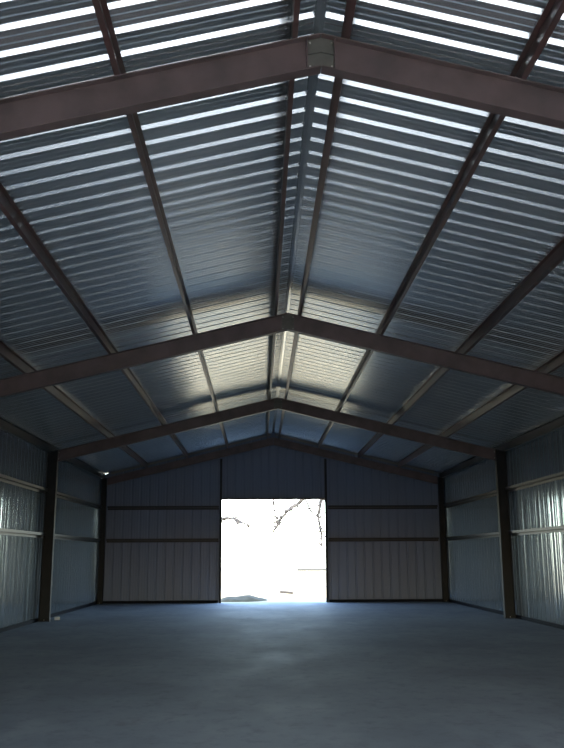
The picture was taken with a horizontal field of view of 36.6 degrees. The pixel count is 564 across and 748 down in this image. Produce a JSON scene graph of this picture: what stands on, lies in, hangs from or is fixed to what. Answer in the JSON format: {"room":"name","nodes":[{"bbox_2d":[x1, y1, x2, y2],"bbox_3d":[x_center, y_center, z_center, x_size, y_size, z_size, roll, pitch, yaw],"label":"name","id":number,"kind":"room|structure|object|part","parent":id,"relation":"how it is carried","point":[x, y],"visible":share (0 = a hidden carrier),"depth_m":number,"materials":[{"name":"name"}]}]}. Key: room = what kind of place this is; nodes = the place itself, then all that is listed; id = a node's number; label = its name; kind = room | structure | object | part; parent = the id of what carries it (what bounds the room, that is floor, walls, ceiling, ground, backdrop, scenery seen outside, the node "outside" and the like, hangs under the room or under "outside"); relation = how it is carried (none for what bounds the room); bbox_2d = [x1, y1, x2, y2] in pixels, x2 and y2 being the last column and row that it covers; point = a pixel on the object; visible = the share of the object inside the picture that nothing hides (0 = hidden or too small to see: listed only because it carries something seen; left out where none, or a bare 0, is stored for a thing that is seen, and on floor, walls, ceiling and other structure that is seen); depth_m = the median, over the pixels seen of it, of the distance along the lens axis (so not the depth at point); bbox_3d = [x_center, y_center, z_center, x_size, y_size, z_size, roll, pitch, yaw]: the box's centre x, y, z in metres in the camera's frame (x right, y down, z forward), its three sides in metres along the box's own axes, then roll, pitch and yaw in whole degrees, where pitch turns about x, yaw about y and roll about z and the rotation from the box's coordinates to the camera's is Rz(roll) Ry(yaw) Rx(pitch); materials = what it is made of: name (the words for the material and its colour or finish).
{"room":"empty warehouse","nodes":[
{"label":"empty warehouse","id":0,"kind":"room"},
{"bbox_2d":[0,429,100,627],"bbox_3d":[-6.002,2.368,14.036,0.042,4.444,32.560,0,-12,-2],"label":"wall","id":1,"kind":"structure","parent":0,"point":[75,563],"depth_m":21.66,"materials":[{"name":"grey metal"}]},
{"bbox_2d":[0,601,96,632],"bbox_3d":[-5.954,4.507,13.572,0.032,0.084,32.500,0,-12,-2],"label":"baseboard","id":2,"kind":"structure","parent":1,"relation":"attached to","point":[17,625],"depth_m":21.35,"materials":[{"name":"black metal"}]},
{"bbox_2d":[0,0,316,473],"bbox_3d":[-3.043,-0.528,14.742,6.229,1.548,32.781,0,-12,-2],"label":"ceiling","id":3,"kind":"structure","parent":0,"point":[217,161],"depth_m":10.18,"materials":[{"name":"grey metal"}]},
{"bbox_2d":[272,0,326,432],"bbox_3d":[0.102,-1.245,14.958,0.080,0.012,32.540,0,-12,-2],"label":"trim","id":4,"kind":"structure","parent":3,"relation":"attached to","point":[321,4],"depth_m":9.85,"materials":[{"name":"grey metal"}]},
{"bbox_2d":[103,433,442,602],"bbox_3d":[-0.309,5.015,30.282,12.210,5.975,0.014,0,-12,-2],"label":"wall","id":5,"kind":"structure","parent":0,"point":[146,571],"depth_m":30.21,"materials":[{"name":"grey metal"}]},
{"bbox_2d":[103,600,217,603],"bbox_3d":[-4.289,7.893,29.533,4.137,0.089,0.036,0,-12,-2],"label":"baseboard","id":6,"kind":"structure","parent":5,"relation":"attached to","point":[174,601],"depth_m":29.52,"materials":[{"name":"black"}]},
{"bbox_2d":[106,538,218,542],"bbox_3d":[-4.190,5.845,29.937,3.930,0.130,0.100,0,-12,-2],"label":"beam","id":7,"kind":"structure","parent":5,"relation":"attached to","point":[184,539],"depth_m":29.93,"materials":[{"name":"black"}]},
{"bbox_2d":[107,506,218,509],"bbox_3d":[-4.196,4.737,30.173,3.930,0.130,0.100,0,-12,-2],"label":"beam","id":8,"kind":"structure","parent":5,"relation":"attached to","point":[108,507],"depth_m":30.17,"materials":[{"name":"black metal"}]},
{"bbox_2d":[111,434,270,473],"bbox_3d":[-3.258,2.871,30.644,5.720,1.471,0.006,0,-12,-2],"label":"trim","id":9,"kind":"structure","parent":5,"relation":"attached to","point":[263,436],"depth_m":30.65,"materials":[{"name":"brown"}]},
{"bbox_2d":[222,498,324,499],"bbox_3d":[-0.302,4.437,30.316,3.644,0.050,0.148,0,-12,-2],"label":"door frame","id":10,"kind":"structure","parent":5,"relation":"attached to","point":[222,498],"depth_m":30.26,"materials":[{"name":"red metal"}]},
{"bbox_2d":[275,434,433,473],"bbox_3d":[2.620,2.875,30.799,5.720,1.471,0.006,0,-12,-2],"label":"trim","id":11,"kind":"structure","parent":5,"relation":"attached to","point":[283,436],"depth_m":30.80,"materials":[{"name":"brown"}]},
{"bbox_2d":[328,505,437,508],"bbox_3d":[3.586,4.742,30.379,3.916,0.130,0.100,0,-12,-2],"label":"girt","id":12,"kind":"object","parent":5,"relation":"attached to","point":[329,506],"depth_m":30.38,"materials":[{"name":"black metal"}]},
{"bbox_2d":[328,537,438,541],"bbox_3d":[3.592,5.850,30.144,3.916,0.130,0.100,0,-12,-2],"label":"girt","id":13,"kind":"object","parent":5,"relation":"attached to","point":[409,538],"depth_m":30.14,"materials":[{"name":"black"}]},
{"bbox_2d":[329,599,442,601],"bbox_3d":[3.709,7.899,29.745,4.123,0.089,0.036,0,-12,-2],"label":"baseboard","id":14,"kind":"structure","parent":5,"relation":"attached to","point":[331,600],"depth_m":29.73,"materials":[{"name":"black"}]},
{"bbox_2d":[0,601,563,747],"bbox_3d":[0.131,4.677,13.708,12.310,0.250,32.760,0,-12,-2],"label":"floor","id":15,"kind":"structure","parent":0,"point":[440,674],"depth_m":11.18,"materials":[{"name":"concrete"}]},
{"bbox_2d":[38,450,57,621],"bbox_3d":[-6.008,4.126,21.987,0.285,4.335,0.170,0,-12,-2],"label":"steel column","id":16,"kind":"structure","parent":15,"relation":"on","point":[46,577],"depth_m":21.95,"materials":[{"name":"brown metal"}]},
{"bbox_2d":[42,534,100,542],"bbox_3d":[-6.241,4.972,25.789,0.100,0.130,7.768,0,-12,-2],"label":"beam","id":17,"kind":"structure","parent":16,"relation":"attached to","point":[57,536],"depth_m":25.82,"materials":[{"name":"black"}]},
{"bbox_2d":[44,491,101,508],"bbox_3d":[-6.246,3.865,26.025,0.100,0.130,7.768,0,-12,-2],"label":"beam","id":18,"kind":"structure","parent":16,"relation":"attached to","point":[59,495],"depth_m":25.97,"materials":[{"name":"black metal"}]},
{"bbox_2d":[51,446,104,478],"bbox_3d":[-6.237,2.816,26.407,0.100,0.174,8.104,0,-12,-2],"label":"strut","id":19,"kind":"object","parent":16,"relation":"attached to","point":[73,461],"visible":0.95,"depth_m":26.83,"materials":[{"name":"black metal"}]},
{"bbox_2d":[57,397,277,461],"bbox_3d":[-2.997,1.466,22.634,5.779,1.702,0.116,0,-12,-2],"label":"rafter","id":20,"kind":"object","parent":16,"relation":"on","point":[266,405],"visible":1,"depth_m":22.62,"materials":[{"name":"brown metal"}]},
{"bbox_2d":[108,431,147,467],"bbox_3d":[-4.702,2.446,26.527,0.048,0.206,8.104,0,-12,-2],"label":"purlin","id":21,"kind":"structure","parent":20,"relation":"on","point":[129,451],"depth_m":26.89,"materials":[{"name":"brown metal"}]},
{"bbox_2d":[162,418,187,457],"bbox_3d":[-3.274,2.107,26.637,0.048,0.206,8.104,0,-12,-2],"label":"purlin","id":22,"kind":"structure","parent":20,"relation":"on","point":[173,436],"depth_m":27.02,"materials":[{"name":"brown metal"}]},
{"bbox_2d":[216,405,227,447],"bbox_3d":[-1.846,1.768,26.747,0.048,0.206,8.104,0,-12,-2],"label":"purlin","id":23,"kind":"structure","parent":20,"relation":"on","point":[221,424],"depth_m":27.08,"materials":[{"name":"brown metal"}]},
{"bbox_2d":[267,411,269,438],"bbox_3d":[-0.429,1.432,26.857,0.048,0.206,8.104,0,-12,-2],"label":"purlin","id":24,"kind":"structure","parent":20,"relation":"on","point":[268,411],"depth_m":27.46,"materials":[{"name":"brown metal"}]},
{"bbox_2d":[274,398,281,408],"bbox_3d":[-0.108,0.789,22.825,0.236,0.291,0.050,0,-12,-2],"label":"plate","id":25,"kind":"object","parent":20,"relation":"attached to","point":[277,400],"visible":1,"depth_m":22.84,"materials":[{"name":"grey metal"}]},
{"bbox_3d":[-0.109,0.725,22.858,0.210,0.152,0.012,0,-12,-2],"label":"plate","id":26,"kind":"part","parent":25,"relation":"part of","materials":[{"name":"grey metal"}]},
{"bbox_3d":[-0.108,0.858,22.830,0.210,0.152,0.012,0,-12,-2],"label":"plate","id":27,"kind":"part","parent":25,"relation":"part of","materials":[{"name":"grey metal"}]},
{"bbox_2d":[97,478,106,603],"bbox_3d":[-6.258,5.779,29.693,0.195,4.313,0.160,0,-12,-2],"label":"column","id":28,"kind":"structure","parent":15,"relation":"on","point":[100,581],"depth_m":29.65,"materials":[{"name":"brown metal"}]},
{"bbox_2d":[107,437,272,484],"bbox_3d":[-3.241,3.102,30.343,5.857,1.691,0.120,0,-12,-2],"label":"rafter","id":29,"kind":"object","parent":28,"relation":"attached to","point":[266,442],"visible":1,"depth_m":30.33,"materials":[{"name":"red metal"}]},
{"bbox_2d":[219,459,222,602],"bbox_3d":[-2.161,5.487,30.043,0.080,4.989,0.148,0,-12,-2],"label":"post","id":30,"kind":"object","parent":15,"relation":"on","point":[221,460],"visible":1,"depth_m":29.94,"materials":[{"name":"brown metal"}]},
{"bbox_2d":[324,459,328,601],"bbox_3d":[1.567,5.491,30.142,0.080,4.986,0.148,0,-12,-2],"label":"post","id":31,"kind":"object","parent":15,"relation":"on","point":[325,460],"visible":1,"depth_m":30.06,"materials":[{"name":"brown metal"}]},
{"bbox_2d":[437,477,448,601],"bbox_3d":[5.663,5.787,30.009,0.195,4.313,0.160,0,-12,-2],"label":"column","id":32,"kind":"structure","parent":15,"relation":"on","point":[445,594],"depth_m":29.99,"materials":[{"name":"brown metal"}]},
{"bbox_2d":[273,437,437,483],"bbox_3d":[2.619,3.106,30.499,5.857,1.691,0.120,0,-12,-2],"label":"rafter","id":33,"kind":"object","parent":32,"relation":"attached to","point":[276,441],"visible":1,"depth_m":30.49,"materials":[{"name":"red metal"}]},
{"bbox_2d":[495,449,515,617],"bbox_3d":[5.823,4.134,22.300,0.285,4.335,0.170,0,-12,-2],"label":"steel column","id":34,"kind":"structure","parent":15,"relation":"on","point":[507,576],"depth_m":22.26,"materials":[{"name":"brown metal"}]},
{"bbox_2d":[278,397,495,460],"bbox_3d":[2.786,1.470,22.787,5.779,1.702,0.116,0,-12,-2],"label":"rafter","id":35,"kind":"object","parent":34,"relation":"on","point":[287,405],"visible":1,"depth_m":22.78,"materials":[{"name":"brown metal"}]},
{"bbox_2d":[279,392,285,438],"bbox_3d":[-0.003,1.432,26.868,0.048,0.206,8.104,0,-12,-2],"label":"purlin","id":36,"kind":"structure","parent":35,"relation":"on","point":[283,411],"depth_m":26.98,"materials":[{"name":"grey metal"}]},
{"bbox_2d":[318,405,338,447],"bbox_3d":[1.419,1.771,26.834,0.048,0.206,8.104,0,-12,-2],"label":"purlin","id":37,"kind":"structure","parent":35,"relation":"on","point":[330,424],"depth_m":27.23,"materials":[{"name":"brown metal"}]},
{"bbox_2d":[358,418,392,457],"bbox_3d":[2.850,2.111,26.799,0.048,0.206,8.104,0,-12,-2],"label":"purlin","id":38,"kind":"structure","parent":35,"relation":"on","point":[376,436],"depth_m":27.07,"materials":[{"name":"brown metal"}]},
{"bbox_2d":[397,431,446,467],"bbox_3d":[4.281,2.452,26.765,0.048,0.206,8.104,0,-12,-2],"label":"purlin","id":39,"kind":"structure","parent":35,"relation":"on","point":[422,449],"depth_m":27.07,"materials":[{"name":"brown metal"}]},
{"bbox_2d":[439,445,501,477],"bbox_3d":[5.819,2.824,26.727,0.100,0.174,8.104,0,-12,-2],"label":"strut","id":40,"kind":"object","parent":34,"relation":"attached to","point":[475,460],"visible":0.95,"depth_m":27.07,"materials":[{"name":"black metal"}]},
{"bbox_2d":[443,490,508,507],"bbox_3d":[5.848,3.873,26.346,0.100,0.130,7.768,0,-12,-2],"label":"girt","id":41,"kind":"object","parent":34,"relation":"attached to","point":[491,493],"depth_m":26.14,"materials":[{"name":"black metal"}]},
{"bbox_2d":[445,532,511,540],"bbox_3d":[5.853,4.980,26.110,0.100,0.130,7.768,0,-12,-2],"label":"girt","id":42,"kind":"object","parent":34,"relation":"attached to","point":[493,534],"depth_m":25.88,"materials":[{"name":"black"}]},
{"bbox_3d":[-5.584,0.736,6.069,0.285,4.335,0.170,0,-12,-2],"label":"steel column","id":43,"kind":"structure","parent":15,"relation":"on","visible":0},
{"bbox_2d":[0,33,320,140],"bbox_3d":[-2.573,-1.924,6.716,5.779,1.702,0.116,0,-12,-2],"label":"rafter","id":44,"kind":"object","parent":43,"relation":"on","point":[22,115],"visible":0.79,"depth_m":6.83,"materials":[{"name":"brown metal"}]},
{"bbox_2d":[0,340,26,373],"bbox_3d":[-4.278,-0.941,10.624,0.048,0.206,8.134,0,-12,-2],"label":"purlin","id":45,"kind":"structure","parent":44,"relation":"on","point":[8,354],"depth_m":13.80,"materials":[{"name":"grey metal"}]},
{"bbox_2d":[0,182,111,353],"bbox_3d":[-2.850,-1.279,10.734,0.048,0.206,8.134,0,-12,-2],"label":"purlin","id":46,"kind":"structure","parent":44,"relation":"on","point":[8,206],"depth_m":10.34,"materials":[{"name":"brown metal"}]},
{"bbox_2d":[92,0,120,74],"bbox_3d":[-1.211,-3.310,2.900,0.048,0.206,8.104,0,-12,-2],"label":"purlin","id":47,"kind":"structure","parent":44,"relation":"on","point":[101,9],"depth_m":6.39,"materials":[{"name":"brown metal"}]},
{"bbox_2d":[116,56,194,333],"bbox_3d":[-1.423,-1.618,10.844,0.048,0.206,8.134,0,-12,-2],"label":"purlin","id":48,"kind":"structure","parent":44,"relation":"on","point":[133,119],"depth_m":9.38,"materials":[{"name":"brown metal"}]},
{"bbox_2d":[274,22,294,315],"bbox_3d":[-0.005,-1.955,10.954,0.048,0.206,8.134,0,-12,-2],"label":"purlin","id":49,"kind":"structure","parent":44,"relation":"on","point":[290,90],"depth_m":9.48,"materials":[{"name":"brown metal"}]},
{"bbox_2d":[292,0,299,38],"bbox_3d":[0.207,-3.647,3.010,0.048,0.206,8.104,0,-12,-2],"label":"purlin","id":50,"kind":"structure","parent":44,"relation":"on","point":[296,3],"depth_m":6.68,"materials":[{"name":"brown metal"}]},
{"bbox_2d":[306,38,335,67],"bbox_3d":[0.316,-2.601,6.907,0.236,0.291,0.050,0,-12,-2],"label":"plate","id":51,"kind":"object","parent":44,"relation":"attached to","point":[323,51],"visible":1,"depth_m":6.92,"materials":[{"name":"grey metal"}]},
{"bbox_3d":[0.315,-2.665,6.940,0.210,0.152,0.012,0,-12,-2],"label":"plate","id":52,"kind":"part","parent":51,"relation":"part of","materials":[{"name":"grey metal"}]},
{"bbox_3d":[0.316,-2.532,6.912,0.210,0.152,0.012,0,-12,-2],"label":"plate","id":53,"kind":"part","parent":51,"relation":"part of","materials":[{"name":"grey metal"}]},
{"bbox_3d":[6.247,0.744,6.383,0.285,4.335,0.170,0,-12,-2],"label":"steel column","id":54,"kind":"structure","parent":15,"relation":"on","visible":0},
{"bbox_2d":[321,33,563,128],"bbox_3d":[3.210,-1.920,6.869,5.779,1.702,0.116,0,-12,-2],"label":"rafter","id":55,"kind":"object","parent":54,"relation":"on","point":[357,61],"visible":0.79,"depth_m":6.91,"materials":[{"name":"brown metal"}]},
{"bbox_2d":[299,21,346,314],"bbox_3d":[0.421,-1.955,10.965,0.048,0.206,8.134,0,-12,-2],"label":"purlin","id":56,"kind":"structure","parent":55,"relation":"on","point":[337,85],"depth_m":9.48,"materials":[{"name":"metal"}]},
{"bbox_2d":[344,0,356,38],"bbox_3d":[0.633,-3.646,3.021,0.048,0.206,8.104,0,-12,-2],"label":"purlin","id":57,"kind":"structure","parent":55,"relation":"on","point":[350,4],"depth_m":6.74,"materials":[{"name":"brown metal"}]},
{"bbox_2d":[380,61,522,334],"bbox_3d":[1.842,-1.616,10.931,0.048,0.206,8.134,0,-12,-2],"label":"purlin","id":58,"kind":"structure","parent":55,"relation":"on","point":[493,122],"depth_m":9.46,"materials":[{"name":"metal"}]},
{"bbox_2d":[462,238,563,353],"bbox_3d":[3.273,-1.275,10.896,0.048,0.206,8.134,0,-12,-2],"label":"purlin","id":59,"kind":"structure","parent":55,"relation":"on","point":[555,256],"depth_m":11.71,"materials":[{"name":"grey metal"}]},
{"bbox_2d":[518,0,563,78],"bbox_3d":[2.054,-3.308,2.987,0.048,0.206,8.104,0,-12,-2],"label":"purlin","id":60,"kind":"structure","parent":55,"relation":"on","point":[553,11],"depth_m":6.46,"materials":[{"name":"brown metal"}]},
{"bbox_2d":[545,351,563,373],"bbox_3d":[4.705,-0.934,10.862,0.048,0.206,8.134,0,-12,-2],"label":"purlin","id":61,"kind":"structure","parent":55,"relation":"on","point":[557,361],"depth_m":14.38,"materials":[{"name":"grey metal"}]},
{"bbox_3d":[-5.796,2.431,14.028,0.285,4.335,0.170,0,-12,-2],"label":"steel column","id":62,"kind":"structure","parent":15,"relation":"on","visible":0},
{"bbox_2d":[0,528,45,537],"bbox_3d":[-6.033,3.312,17.997,0.100,0.130,8.108,0,-12,-2],"label":"beam","id":63,"kind":"structure","parent":62,"relation":"attached to","point":[3,531],"depth_m":19.91,"materials":[{"name":"grey metal"}]},
{"bbox_2d":[0,474,47,493],"bbox_3d":[-6.039,2.205,18.233,0.100,0.130,8.108,0,-12,-2],"label":"beam","id":64,"kind":"structure","parent":62,"relation":"attached to","point":[3,478],"depth_m":19.91,"materials":[{"name":"grey metal"}]},
{"bbox_2d":[0,419,50,451],"bbox_3d":[-6.025,1.124,18.463,0.100,0.174,8.134,0,-12,-2],"label":"strut","id":65,"kind":"object","parent":62,"relation":"attached to","point":[4,426],"visible":1,"depth_m":19.86,"materials":[{"name":"black metal"}]},
{"bbox_2d":[0,313,287,397],"bbox_3d":[-2.785,-0.229,14.675,5.779,1.702,0.116,0,-12,-2],"label":"rafter","id":66,"kind":"object","parent":62,"relation":"on","point":[116,361],"visible":1,"depth_m":14.69,"materials":[{"name":"brown metal"}]},
{"bbox_2d":[25,363,108,437],"bbox_3d":[-4.490,0.754,18.583,0.048,0.206,8.134,0,-12,-2],"label":"purlin","id":67,"kind":"structure","parent":66,"relation":"on","point":[53,390],"depth_m":18.30,"materials":[{"name":"grey metal"}]},
{"bbox_2d":[110,343,163,424],"bbox_3d":[-3.063,0.415,18.693,0.048,0.206,8.134,0,-12,-2],"label":"purlin","id":68,"kind":"structure","parent":66,"relation":"on","point":[127,372],"depth_m":18.38,"materials":[{"name":"grey metal"}]},
{"bbox_2d":[193,324,217,411],"bbox_3d":[-1.635,0.077,18.803,0.048,0.206,8.134,0,-12,-2],"label":"purlin","id":69,"kind":"structure","parent":66,"relation":"on","point":[201,355],"depth_m":18.52,"materials":[{"name":"grey metal"}]},
{"bbox_2d":[269,306,275,398],"bbox_3d":[-0.217,-0.260,18.913,0.048,0.206,8.134,0,-12,-2],"label":"purlin","id":70,"kind":"structure","parent":66,"relation":"on","point":[274,335],"depth_m":18.60,"materials":[{"name":"grey metal"}]},
{"bbox_2d":[281,314,294,329],"bbox_3d":[0.104,-0.906,14.866,0.236,0.291,0.050,0,-12,-2],"label":"plate","id":71,"kind":"object","parent":66,"relation":"attached to","point":[287,319],"visible":1,"depth_m":14.88,"materials":[{"name":"grey metal"}]},
{"bbox_3d":[0.103,-0.970,14.899,0.210,0.152,0.012,0,-12,-2],"label":"plate","id":72,"kind":"part","parent":71,"relation":"part of","materials":[{"name":"grey metal"}]},
{"bbox_3d":[0.104,-0.837,14.871,0.210,0.152,0.012,0,-12,-2],"label":"plate","id":73,"kind":"part","parent":71,"relation":"part of","materials":[{"name":"grey metal"}]},
{"bbox_3d":[6.035,2.439,14.342,0.285,4.335,0.170,0,-12,-2],"label":"steel column","id":74,"kind":"structure","parent":15,"relation":"on","visible":0},
{"bbox_2d":[288,313,563,395],"bbox_3d":[2.998,-0.225,14.828,5.779,1.702,0.116,0,-12,-2],"label":"rafter","id":75,"kind":"object","parent":74,"relation":"on","point":[304,325],"visible":1,"depth_m":14.83,"materials":[{"name":"brown metal"}]},
{"bbox_2d":[285,306,299,398],"bbox_3d":[0.209,-0.260,18.924,0.048,0.206,8.134,0,-12,-2],"label":"purlin","id":76,"kind":"structure","parent":75,"relation":"on","point":[295,334],"depth_m":18.58,"materials":[{"name":"grey metal"}]},
{"bbox_2d":[338,325,381,411],"bbox_3d":[1.630,0.079,18.890,0.048,0.206,8.134,0,-12,-2],"label":"purlin","id":77,"kind":"structure","parent":75,"relation":"on","point":[368,353],"depth_m":18.54,"materials":[{"name":"grey metal"}]},
{"bbox_2d":[392,344,463,424],"bbox_3d":[3.061,0.420,18.855,0.048,0.206,8.134,0,-12,-2],"label":"purlin","id":78,"kind":"structure","parent":75,"relation":"on","point":[441,371],"depth_m":18.53,"materials":[{"name":"grey metal"}]},
{"bbox_2d":[445,363,546,437],"bbox_3d":[4.492,0.760,18.821,0.048,0.206,8.134,0,-12,-2],"label":"purlin","id":79,"kind":"structure","parent":75,"relation":"on","point":[514,389],"depth_m":18.48,"materials":[{"name":"grey metal"}]},
{"bbox_2d":[502,417,563,450],"bbox_3d":[6.031,1.132,18.783,0.100,0.174,8.134,0,-12,-2],"label":"purlin","id":80,"kind":"object","parent":74,"relation":"attached to","point":[559,423],"visible":1,"depth_m":20.09,"materials":[{"name":"black metal"}]},
{"bbox_2d":[505,471,563,491],"bbox_3d":[6.055,2.213,18.553,0.100,0.130,8.108,0,-12,-2],"label":"girt","id":81,"kind":"object","parent":74,"relation":"attached to","point":[557,476],"depth_m":20.07,"materials":[{"name":"black metal"}]},
{"bbox_2d":[508,525,563,535],"bbox_3d":[6.061,3.320,18.317,0.100,0.130,8.108,0,-12,-2],"label":"girt","id":82,"kind":"object","parent":74,"relation":"attached to","point":[553,529],"depth_m":20.00,"materials":[{"name":"black metal"}]},
{"bbox_2d":[274,0,563,472],"bbox_3d":[3.253,-0.524,14.909,6.229,1.548,32.781,0,-12,-2],"label":"ceiling","id":83,"kind":"structure","parent":0,"point":[395,157],"depth_m":10.88,"materials":[{"name":"grey metal"}]},
{"bbox_2d":[443,427,563,624],"bbox_3d":[6.241,2.376,14.361,0.042,4.444,32.560,0,-12,-2],"label":"wall","id":84,"kind":"structure","parent":0,"point":[473,565],"depth_m":21.81,"materials":[{"name":"grey metal"}]},
{"bbox_2d":[449,599,563,629],"bbox_3d":[6.214,4.515,13.894,0.032,0.084,32.500,0,-12,-2],"label":"baseboard","id":85,"kind":"structure","parent":84,"relation":"attached to","point":[546,623],"depth_m":21.59,"materials":[{"name":"black"}]},
{"label":"outside","id":86,"kind":"structure","parent":0,"visible":0},
{"bbox_2d":[221,568,325,602],"bbox_3d":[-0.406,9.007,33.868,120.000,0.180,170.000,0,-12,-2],"label":"ground","id":87,"kind":"structure","parent":86,"point":[266,583],"depth_m":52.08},
{"bbox_2d":[222,510,252,529],"bbox_3d":[-3.181,7.865,45.281,3.240,7.018,0.925,0,-12,-2],"label":"bare tree","id":88,"kind":"object","parent":87,"relation":"on","point":[226,517],"visible":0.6,"depth_m":45.27,"materials":[{"name":"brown plant"}]},
{"bbox_2d":[221,595,266,601],"bbox_3d":[-1.520,8.892,33.249,2.000,0.547,1.400,0,-12,-2],"label":"grass mound","id":89,"kind":"object","parent":87,"relation":"on","point":[243,598],"visible":0.46,"depth_m":32.85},
{"bbox_2d":[265,500,303,532],"bbox_3d":[2.227,7.233,49.652,6.392,10.012,0.962,0,-12,-2],"label":"bare tree","id":90,"kind":"object","parent":87,"relation":"on","point":[290,508],"visible":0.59,"depth_m":49.34,"materials":[{"name":"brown plant"}]},
{"bbox_2d":[280,590,292,593],"bbox_3d":[0.204,9.930,38.822,0.614,0.188,0.138,1,-12,-5],"label":"log","id":91,"kind":"object","parent":87,"relation":"on","point":[281,591],"visible":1,"depth_m":38.78,"materials":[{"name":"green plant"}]},
{"bbox_2d":[297,568,325,585],"bbox_3d":[5.693,12.050,50.759,9.600,1.000,0.120,0,-12,-2],"label":"rail fence","id":92,"kind":"object","parent":87,"relation":"on","point":[298,569],"visible":0.2,"depth_m":50.68,"materials":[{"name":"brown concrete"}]},
{"bbox_3d":[1.494,12.069,50.654,0.092,0.960,0.092,5,-13,-23],"label":"post","id":93,"kind":"part","parent":92,"relation":"part of","materials":[{"name":"white concrete"}]},
{"bbox_3d":[5.692,11.633,50.818,9.600,0.160,0.060,0,-12,-2],"label":"rail","id":94,"kind":"part","parent":92,"relation":"part of","materials":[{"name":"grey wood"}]},
{"bbox_2d":[302,500,324,547],"bbox_3d":[2.383,7.193,43.455,2.790,7.516,0.887,-1,-12,2],"label":"bare tree","id":95,"kind":"object","parent":87,"relation":"on","point":[320,502],"visible":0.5,"depth_m":43.41,"materials":[{"name":"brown plant"}]}
]}

